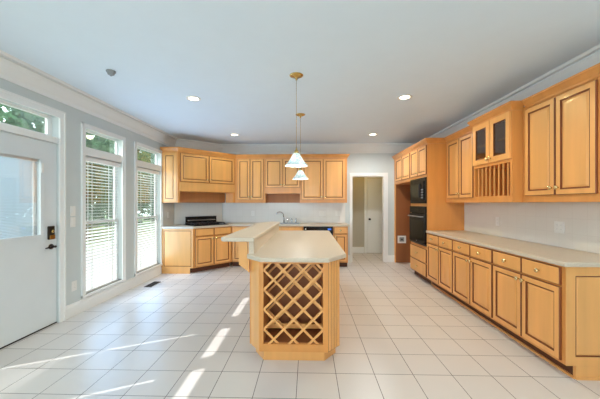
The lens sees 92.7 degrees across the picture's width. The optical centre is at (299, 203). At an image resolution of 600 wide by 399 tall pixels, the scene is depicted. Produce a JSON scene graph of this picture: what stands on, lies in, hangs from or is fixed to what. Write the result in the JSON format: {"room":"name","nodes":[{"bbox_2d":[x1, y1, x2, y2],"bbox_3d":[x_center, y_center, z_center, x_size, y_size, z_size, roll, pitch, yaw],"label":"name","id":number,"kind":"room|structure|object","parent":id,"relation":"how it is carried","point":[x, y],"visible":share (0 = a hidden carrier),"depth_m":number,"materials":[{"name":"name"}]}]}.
{"room":"kitchen","nodes":[
{"label":"kitchen","id":0,"kind":"room"},
{"bbox_2d":[0,78,168,322],"bbox_3d":[-2.861,-0.002,1.946,0.110,2.743,9.730,0,0,2],"label":"wall","id":1,"kind":"structure","parent":0,"point":[74,117],"depth_m":3.57,"materials":[{"name":"grey paint"}]},
{"bbox_2d":[0,100,51,135],"bbox_3d":[-2.872,-0.868,2.824,0.030,0.245,0.925,0,0,2],"label":"window","id":2,"kind":"structure","parent":1,"relation":"in","point":[48,119],"depth_m":3.11,"materials":[{"name":"clear glass"}]},
{"bbox_2d":[0,131,56,347],"bbox_3d":[-2.804,0.339,2.822,0.119,2.031,0.914,0,0,3],"label":"door","id":3,"kind":"structure","parent":1,"relation":"in","point":[28,263],"depth_m":2.95,"materials":[{"name":"white paint"}]},
{"bbox_2d":[0,156,32,238],"bbox_3d":[-2.822,-0.059,2.798,0.008,0.796,0.435,0,0,2],"label":"mini blind","id":4,"kind":"object","parent":3,"relation":"attached to","point":[10,204],"depth_m":2.85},
{"bbox_2d":[0,88,65,348],"bbox_3d":[-2.823,0.155,2.823,0.138,2.430,1.065,0,0,2],"label":"trim","id":5,"kind":"structure","parent":1,"relation":"attached to","point":[4,94],"depth_m":3.29,"materials":[{"name":"white paint"}]},
{"bbox_2d":[70,206,74,215],"bbox_3d":[-2.758,0.095,3.479,0.009,0.120,0.075,0,0,2],"label":"light switch","id":6,"kind":"object","parent":1,"relation":"attached to","point":[72,208],"visible":1,"depth_m":3.47,"materials":[{"name":"white plastic"}]},
{"bbox_2d":[70,217,74,226],"bbox_3d":[-2.758,0.230,3.479,0.009,0.120,0.075,0,0,2],"label":"light switch","id":7,"kind":"object","parent":1,"relation":"attached to","point":[72,219],"visible":1,"depth_m":3.47,"materials":[{"name":"white plastic"}]},
{"bbox_2d":[72,280,76,290],"bbox_3d":[-2.758,1.010,3.499,0.008,0.120,0.075,0,0,2],"label":"wall outlet","id":8,"kind":"object","parent":1,"relation":"attached to","point":[74,283],"visible":1,"depth_m":3.50,"materials":[{"name":"white plastic"}]},
{"bbox_2d":[81,122,125,299],"bbox_3d":[-2.785,0.097,4.032,0.135,2.234,0.855,0,0,2],"label":"window","id":9,"kind":"structure","parent":1,"relation":"in","point":[85,151],"depth_m":3.96,"materials":[{"name":"white paint"}]},
{"bbox_2d":[86,157,120,292],"bbox_3d":[-2.793,0.282,4.033,0.060,1.775,0.723,0,0,2],"label":"window blind","id":10,"kind":"object","parent":9,"relation":"attached to","point":[107,278],"visible":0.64,"depth_m":4.02,"materials":[{"name":"white plastic"}]},
{"bbox_2d":[66,266,161,319],"bbox_3d":[-2.816,1.292,1.322,0.016,0.155,8.485,0,0,2],"label":"baseboard","id":11,"kind":"structure","parent":1,"relation":"attached to","point":[75,308],"depth_m":4.08,"materials":[{"name":"white paint"}]},
{"bbox_2d":[134,141,162,276],"bbox_3d":[-2.754,0.097,5.159,0.135,2.234,0.900,0,0,2],"label":"window","id":12,"kind":"structure","parent":1,"relation":"in","point":[137,163],"depth_m":5.09,"materials":[{"name":"white paint"}]},
{"bbox_2d":[137,167,158,271],"bbox_3d":[-2.761,0.282,5.160,0.060,1.775,0.768,0,0,2],"label":"window blind","id":13,"kind":"object","parent":12,"relation":"attached to","point":[149,262],"visible":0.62,"depth_m":5.13,"materials":[{"name":"white plastic"}]},
{"bbox_2d":[163,203,173,225],"bbox_3d":[-2.693,0.223,5.858,0.006,0.464,0.470,0,0,2],"label":"backsplash","id":14,"kind":"structure","parent":1,"relation":"attached to","point":[167,207],"depth_m":5.86,"materials":[{"name":"tile"}]},
{"bbox_2d":[162,152,234,202],"bbox_3d":[-2.106,-0.520,6.206,1.730,1.020,0.658,0,0,-44],"label":"upper cabinet","id":15,"kind":"object","parent":1,"relation":"attached to","point":[186,177],"visible":0.98,"depth_m":5.88,"materials":[{"name":"brown wood"}]},
{"bbox_2d":[160,147,349,158],"bbox_3d":[-0.824,-1.045,6.231,3.979,0.086,0.700,0,0,-13],"label":"crown molding","id":16,"kind":"structure","parent":15,"relation":"attached to","point":[164,149],"depth_m":6.35,"materials":[{"name":"brown wood"}]},
{"bbox_2d":[0,44,599,153],"bbox_3d":[-0.068,-1.269,1.868,5.480,0.208,9.730,0,0,2],"label":"trim","id":17,"kind":"structure","parent":1,"relation":"attached to","point":[14,70],"depth_m":3.86,"materials":[{"name":"white paint"}]},
{"bbox_2d":[0,0,599,143],"bbox_3d":[-0.055,-1.423,2.502,5.690,0.100,11.200,0,0,2],"label":"ceiling","id":18,"kind":"structure","parent":0,"point":[455,58],"depth_m":2.66,"materials":[{"name":"paint"}]},
{"bbox_2d":[106,69,115,75],"bbox_3d":[-1.963,-1.347,2.973,0.090,0.052,0.090,0,0,2],"label":"sensor","id":19,"kind":"object","parent":18,"relation":"attached to","point":[110,72],"visible":1,"depth_m":2.95,"materials":[{"name":"grey plastic"}]},
{"bbox_2d":[186,96,200,100],"bbox_3d":[-1.395,-1.368,3.751,0.190,0.010,0.190,0,0,2],"label":"recessed light","id":20,"kind":"object","parent":18,"relation":"in","point":[191,98],"visible":1,"depth_m":3.74,"materials":[{"name":"white plastic"}]},
{"bbox_2d":[285,72,307,167],"bbox_3d":[-0.035,-0.885,3.072,0.251,0.974,0.251,0,0,2],"label":"pendant lamp","id":21,"kind":"object","parent":18,"relation":"hanging from","point":[296,161],"visible":1,"depth_m":3.04,"materials":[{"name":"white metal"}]},
{"bbox_2d":[293,113,307,179],"bbox_3d":[0.010,-0.872,4.431,0.251,1.000,0.251,0,0,2],"label":"pendant lamp","id":22,"kind":"object","parent":18,"relation":"hanging from","point":[300,175],"visible":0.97,"depth_m":4.40,"materials":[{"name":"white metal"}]},
{"bbox_2d":[397,94,412,99],"bbox_3d":[1.355,-1.368,3.703,0.190,0.010,0.190,0,0,2],"label":"recessed light","id":23,"kind":"object","parent":18,"relation":"in","point":[406,96],"visible":1,"depth_m":3.70,"materials":[{"name":"white plastic"}]},
{"bbox_2d":[0,253,599,398],"bbox_3d":[-0.055,1.420,2.502,5.690,0.100,11.200,0,0,2],"label":"floor","id":24,"kind":"structure","parent":0,"point":[181,336],"depth_m":2.61,"materials":[{"name":"tile"}]},
{"bbox_2d":[144,281,160,286],"bbox_3d":[-2.485,1.367,4.832,0.120,0.006,0.320,0,0,2],"label":"floor vent","id":25,"kind":"object","parent":24,"relation":"in","point":[154,282],"visible":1,"depth_m":4.82,"materials":[{"name":"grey metal"}]},
{"bbox_2d":[161,226,231,273],"bbox_3d":[-2.042,0.932,6.135,0.875,0.875,1.730,0,0,45],"label":"base cabinet","id":26,"kind":"object","parent":24,"relation":"on","point":[184,251],"visible":0.98,"depth_m":5.58,"materials":[{"name":"brown wood"}]},
{"bbox_2d":[161,222,349,228],"bbox_3d":[-0.819,0.475,6.122,3.736,0.038,1.250,0,0,2],"label":"countertop","id":27,"kind":"structure","parent":26,"relation":"on","point":[177,226],"depth_m":6.09,"materials":[{"name":"beige stone"}]},
{"bbox_2d":[185,216,215,223],"bbox_3d":[-2.173,0.371,6.309,0.052,0.168,0.710,0,0,45],"label":"downdraft vent","id":28,"kind":"object","parent":27,"relation":"on","point":[201,219],"visible":0.65,"depth_m":6.27,"materials":[{"name":"black metal"}]},
{"bbox_2d":[184,221,225,225],"bbox_3d":[-1.985,0.430,6.073,0.510,0.050,0.760,0,0,45],"label":"cooktop","id":29,"kind":"object","parent":27,"relation":"in","point":[208,223],"visible":1,"depth_m":5.96,"materials":[{"name":"black metal"}]},
{"bbox_2d":[276,211,296,222],"bbox_3d":[-0.321,0.323,6.657,0.491,0.265,0.101,0,0,-10],"label":"faucet","id":30,"kind":"object","parent":27,"relation":"on","point":[279,211],"visible":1,"depth_m":6.66,"materials":[{"name":"silver metal"}]},
{"bbox_2d":[232,226,249,265],"bbox_3d":[-1.161,0.932,6.433,0.602,0.875,0.662,0,0,2],"label":"base cabinet","id":31,"kind":"object","parent":24,"relation":"on","point":[235,245],"visible":0.08,"depth_m":6.14,"materials":[{"name":"brown wood"}]},
{"bbox_2d":[279,226,303,229],"bbox_3d":[-0.390,0.932,6.411,0.939,0.875,0.662,0,0,2],"label":"base cabinet","id":32,"kind":"object","parent":24,"relation":"on","point":[280,227],"visible":0.03,"depth_m":6.11,"materials":[{"name":"brown wood"}]},
{"bbox_2d":[250,259,339,360],"bbox_3d":[-0.022,0.932,3.612,0.812,0.875,2.301,0,0,2],"label":"kitchen island","id":33,"kind":"object","parent":24,"relation":"on","point":[295,306],"visible":0.84,"depth_m":2.50,"materials":[{"name":"brown wood"}]},
{"bbox_2d":[221,222,279,271],"bbox_3d":[-0.506,0.462,3.626,0.315,0.327,2.280,0,0,2],"label":"breakfast bar","id":34,"kind":"object","parent":33,"relation":"attached to","point":[257,235],"visible":0.91,"depth_m":2.69,"materials":[{"name":"beige stone"}]},
{"bbox_2d":[247,230,345,262],"bbox_3d":[0.004,0.475,3.585,0.897,0.038,2.412,0,0,2],"label":"island countertop","id":35,"kind":"structure","parent":33,"relation":"on","point":[285,245],"depth_m":2.88,"materials":[{"name":"beige stone"}]},
{"bbox_2d":[304,226,332,234],"bbox_3d":[0.397,0.934,6.383,0.628,0.872,0.616,0,0,2],"label":"dishwasher","id":36,"kind":"object","parent":24,"relation":"on","point":[306,228],"visible":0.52,"depth_m":6.08,"materials":[{"name":"black plastic"}]},
{"bbox_2d":[333,226,347,266],"bbox_3d":[0.871,0.932,6.375,0.312,0.875,0.662,0,0,2],"label":"base cabinet","id":37,"kind":"object","parent":24,"relation":"on","point":[340,234],"visible":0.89,"depth_m":6.08,"materials":[{"name":"brown wood"}]},
{"bbox_2d":[394,152,410,262],"bbox_3d":[2.459,0.170,6.123,0.666,2.400,1.078,0,0,2],"label":"refrigerator surround","id":38,"kind":"object","parent":24,"relation":"on","point":[402,204],"visible":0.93,"depth_m":6.60,"materials":[{"name":"brown wood"}]},
{"bbox_2d":[398,236,405,242],"bbox_3d":[2.346,0.835,6.587,0.190,0.170,0.034,0,0,2],"label":"water supply box","id":39,"kind":"object","parent":38,"relation":"attached to","point":[401,239],"visible":1,"depth_m":6.59,"materials":[{"name":"white plastic"}]},
{"bbox_2d":[410,143,464,283],"bbox_3d":[2.433,0.170,5.194,0.666,2.400,0.779,0,0,2],"label":"tall cabinet","id":40,"kind":"object","parent":24,"relation":"on","point":[429,160],"visible":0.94,"depth_m":4.81,"materials":[{"name":"brown wood"}]},
{"bbox_2d":[408,206,426,246],"bbox_3d":[2.336,0.395,5.196,0.536,0.678,0.737,0,0,2],"label":"wall oven","id":41,"kind":"object","parent":40,"relation":"in","point":[418,217],"visible":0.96,"depth_m":5.11,"materials":[{"name":"black glass"}]},
{"bbox_2d":[410,177,426,202],"bbox_3d":[2.324,-0.220,5.197,0.460,0.448,0.733,0,0,2],"label":"microwave oven","id":42,"kind":"object","parent":40,"relation":"in","point":[418,187],"visible":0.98,"depth_m":5.07,"materials":[{"name":"black glass"}]},
{"bbox_2d":[427,233,458,301],"bbox_3d":[2.410,0.932,4.369,0.666,0.875,0.869,0,0,2],"label":"base cabinet","id":43,"kind":"object","parent":24,"relation":"on","point":[440,250],"visible":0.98,"depth_m":4.31,"materials":[{"name":"brown wood"}]},
{"bbox_2d":[453,240,500,329],"bbox_3d":[2.386,0.932,3.509,0.666,0.875,0.849,0,0,2],"label":"base cabinet","id":44,"kind":"object","parent":24,"relation":"on","point":[473,264],"visible":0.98,"depth_m":3.42,"materials":[{"name":"brown wood"}]},
{"bbox_2d":[493,250,599,380],"bbox_3d":[2.362,0.932,2.647,0.666,0.875,0.875,0,0,2],"label":"base cabinet","id":45,"kind":"object","parent":24,"relation":"on","point":[552,310],"visible":1,"depth_m":2.34,"materials":[{"name":"brown wood"}]},
{"bbox_2d":[426,230,599,266],"bbox_3d":[2.398,0.475,3.499,0.641,0.038,2.607,0,0,2],"label":"countertop","id":46,"kind":"structure","parent":45,"relation":"on","point":[565,257],"depth_m":2.87,"materials":[{"name":"beige stone"}]},
{"bbox_2d":[222,153,396,254],"bbox_3d":[0.066,-0.002,6.791,5.690,2.743,0.120,0,0,2],"label":"wall","id":47,"kind":"structure","parent":0,"point":[356,162],"depth_m":6.68,"materials":[{"name":"grey paint"}]},
{"bbox_2d":[235,159,264,202],"bbox_3d":[-1.122,-0.520,6.572,0.662,1.020,0.382,0,0,2],"label":"upper cabinet","id":48,"kind":"object","parent":47,"relation":"attached to","point":[249,173],"visible":1,"depth_m":6.42,"materials":[{"name":"brown wood"}]},
{"bbox_2d":[265,158,300,202],"bbox_3d":[-0.388,-0.520,6.551,0.806,1.020,0.382,0,0,2],"label":"upper cabinet","id":49,"kind":"object","parent":47,"relation":"attached to","point":[280,186],"visible":0.96,"depth_m":6.40,"materials":[{"name":"brown wood"}]},
{"bbox_2d":[223,203,344,222],"bbox_3d":[-0.385,0.223,6.740,2.888,0.464,0.006,0,0,2],"label":"backsplash","id":50,"kind":"structure","parent":47,"relation":"attached to","point":[232,212],"depth_m":6.74,"materials":[{"name":"tile"}]},
{"bbox_2d":[301,158,346,202],"bbox_3d":[0.533,-0.520,6.525,1.035,1.020,0.382,0,0,2],"label":"upper cabinet","id":51,"kind":"object","parent":47,"relation":"attached to","point":[326,182],"visible":0.96,"depth_m":6.37,"materials":[{"name":"brown wood"}]},
{"bbox_2d":[350,173,387,261],"bbox_3d":[1.605,0.330,6.739,0.886,2.080,0.138,0,0,2],"label":"trim","id":52,"kind":"structure","parent":47,"relation":"attached to","point":[384,176],"depth_m":6.68,"materials":[{"name":"white paint"}]},
{"bbox_2d":[348,255,393,261],"bbox_3d":[1.638,1.292,6.679,1.140,0.155,0.016,0,0,2],"label":"baseboard","id":53,"kind":"structure","parent":47,"relation":"attached to","point":[390,257],"depth_m":6.66,"materials":[{"name":"white paint"}]},
{"bbox_2d":[353,177,363,246],"bbox_3d":[1.733,-0.002,7.904,2.420,2.743,0.100,0,0,2],"label":"wall","id":54,"kind":"structure","parent":0,"point":[358,182],"depth_m":7.86,"materials":[{"name":"paint"}]},
{"bbox_2d":[353,247,363,252],"bbox_3d":[1.189,1.285,7.862,1.135,0.170,0.016,0,0,2],"label":"baseboard","id":55,"kind":"structure","parent":54,"relation":"attached to","point":[355,249],"depth_m":7.84,"materials":[{"name":"white paint"}]},
{"bbox_2d":[364,177,381,252],"bbox_3d":[2.241,0.305,7.830,0.950,2.130,0.020,0,0,2],"label":"trim","id":56,"kind":"structure","parent":54,"relation":"attached to","point":[365,178],"depth_m":7.83,"materials":[{"name":"white paint"}]},
{"bbox_2d":[367,178,381,252],"bbox_3d":[2.240,0.339,7.785,0.800,2.038,0.104,0,0,2],"label":"door","id":57,"kind":"structure","parent":54,"relation":"in","point":[374,185],"depth_m":7.81,"materials":[{"name":"white paint"}]},
{"bbox_2d":[470,202,596,253],"bbox_3d":[2.721,-0.002,1.789,0.100,2.743,9.730,0,0,2],"label":"wall","id":58,"kind":"structure","parent":0,"point":[492,202],"depth_m":3.80,"materials":[{"name":"grey paint"}]},
{"bbox_2d":[446,132,491,202],"bbox_3d":[2.560,-0.520,4.299,0.363,1.020,0.998,0,0,2],"label":"upper cabinet","id":59,"kind":"object","parent":58,"relation":"attached to","point":[459,151],"visible":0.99,"depth_m":4.30,"materials":[{"name":"brown wood"}]},
{"bbox_2d":[473,110,522,201],"bbox_3d":[2.481,-0.520,3.442,0.472,1.020,0.719,0,0,2],"label":"upper cabinet","id":60,"kind":"object","parent":58,"relation":"attached to","point":[498,141],"visible":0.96,"depth_m":3.33,"materials":[{"name":"brown wood"}]},
{"bbox_2d":[464,202,599,253],"bbox_3d":[2.716,0.223,3.509,0.006,0.464,2.568,0,0,2],"label":"backsplash","id":61,"kind":"structure","parent":58,"relation":"attached to","point":[524,221],"depth_m":3.22,"materials":[{"name":"tile"}]},
{"bbox_2d":[554,221,564,233],"bbox_3d":[2.693,0.250,2.975,0.008,0.120,0.120,0,0,2],"label":"wall outlet","id":62,"kind":"object","parent":61,"relation":"attached to","point":[559,227],"visible":1,"depth_m":2.97,"materials":[{"name":"white plastic"}]},
{"bbox_2d":[523,77,599,201],"bbox_3d":[2.514,-0.520,2.655,0.363,1.020,0.849,0,0,2],"label":"upper cabinet","id":63,"kind":"object","parent":58,"relation":"attached to","point":[561,132],"visible":1,"depth_m":2.57,"materials":[{"name":"brown wood"}]},
{"bbox_2d":[392,63,599,159],"bbox_3d":[2.411,-1.045,4.421,0.664,0.086,4.482,0,0,2],"label":"crown molding","id":64,"kind":"structure","parent":63,"relation":"on","point":[593,72],"depth_m":3.04,"materials":[{"name":"brown wood"}]},
{"bbox_3d":[-2.265,-0.001,6.446,0.830,2.743,0.700,0,0,2],"label":"wall","id":65,"kind":"structure","parent":0,"visible":0},
{"bbox_2d":[174,203,221,224],"bbox_3d":[-2.260,0.223,6.445,1.072,0.464,0.006,0,0,-39],"label":"backsplash","id":66,"kind":"structure","parent":65,"relation":"attached to","point":[181,210],"depth_m":6.38,"materials":[{"name":"tile"}]},
{"label":"outside","id":67,"kind":"structure","parent":0,"visible":0},
{"bbox_2d":[26,216,154,250],"bbox_3d":[-16.170,1.580,11.459,27.029,0.180,46.000,0,0,2],"label":"ground","id":68,"kind":"structure","parent":67,"point":[104,216],"depth_m":14.56,"materials":[{"name":"green plant"}]},
{"bbox_2d":[0,104,44,237],"bbox_3d":[-8.972,-1.224,8.572,2.828,5.473,2.605,0,0,2],"label":"tree","id":69,"kind":"object","parent":68,"relation":"on","point":[11,117],"visible":0.09,"depth_m":8.54,"materials":[{"name":"green plant"}]},
{"bbox_2d":[0,104,154,236],"bbox_3d":[-12.076,-1.543,18.387,2.411,6.562,32.549,0,0,2],"label":"foliage","id":70,"kind":"object","parent":68,"relation":"on","point":[142,211],"visible":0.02,"depth_m":17.59,"materials":[{"name":"green plant"}]},
{"bbox_2d":[86,132,114,238],"bbox_3d":[-8.701,-1.114,11.543,2.735,5.254,2.729,0,0,2],"label":"tree","id":71,"kind":"object","parent":68,"relation":"on","point":[97,143],"visible":0.27,"depth_m":11.52,"materials":[{"name":"green plant"}]},
{"bbox_2d":[86,238,154,284],"bbox_3d":[-4.457,1.455,4.627,3.229,0.070,15.000,0,0,2],"label":"patio","id":72,"kind":"structure","parent":68,"relation":"on","point":[154,238],"depth_m":7.49,"materials":[{"name":"grey concrete"}]},
{"bbox_2d":[96,140,150,217],"bbox_3d":[-8.968,-1.212,14.524,2.650,5.448,2.640,0,0,2],"label":"tree","id":73,"kind":"object","parent":68,"relation":"on","point":[139,154],"visible":0.09,"depth_m":14.57,"materials":[{"name":"green plant"}]},
{"bbox_2d":[139,152,154,213],"bbox_3d":[-8.528,-1.289,17.564,2.720,5.602,2.750,0,0,2],"label":"tree","id":74,"kind":"object","parent":68,"relation":"on","point":[150,156],"visible":0.1,"depth_m":17.02,"materials":[{"name":"green plant"}]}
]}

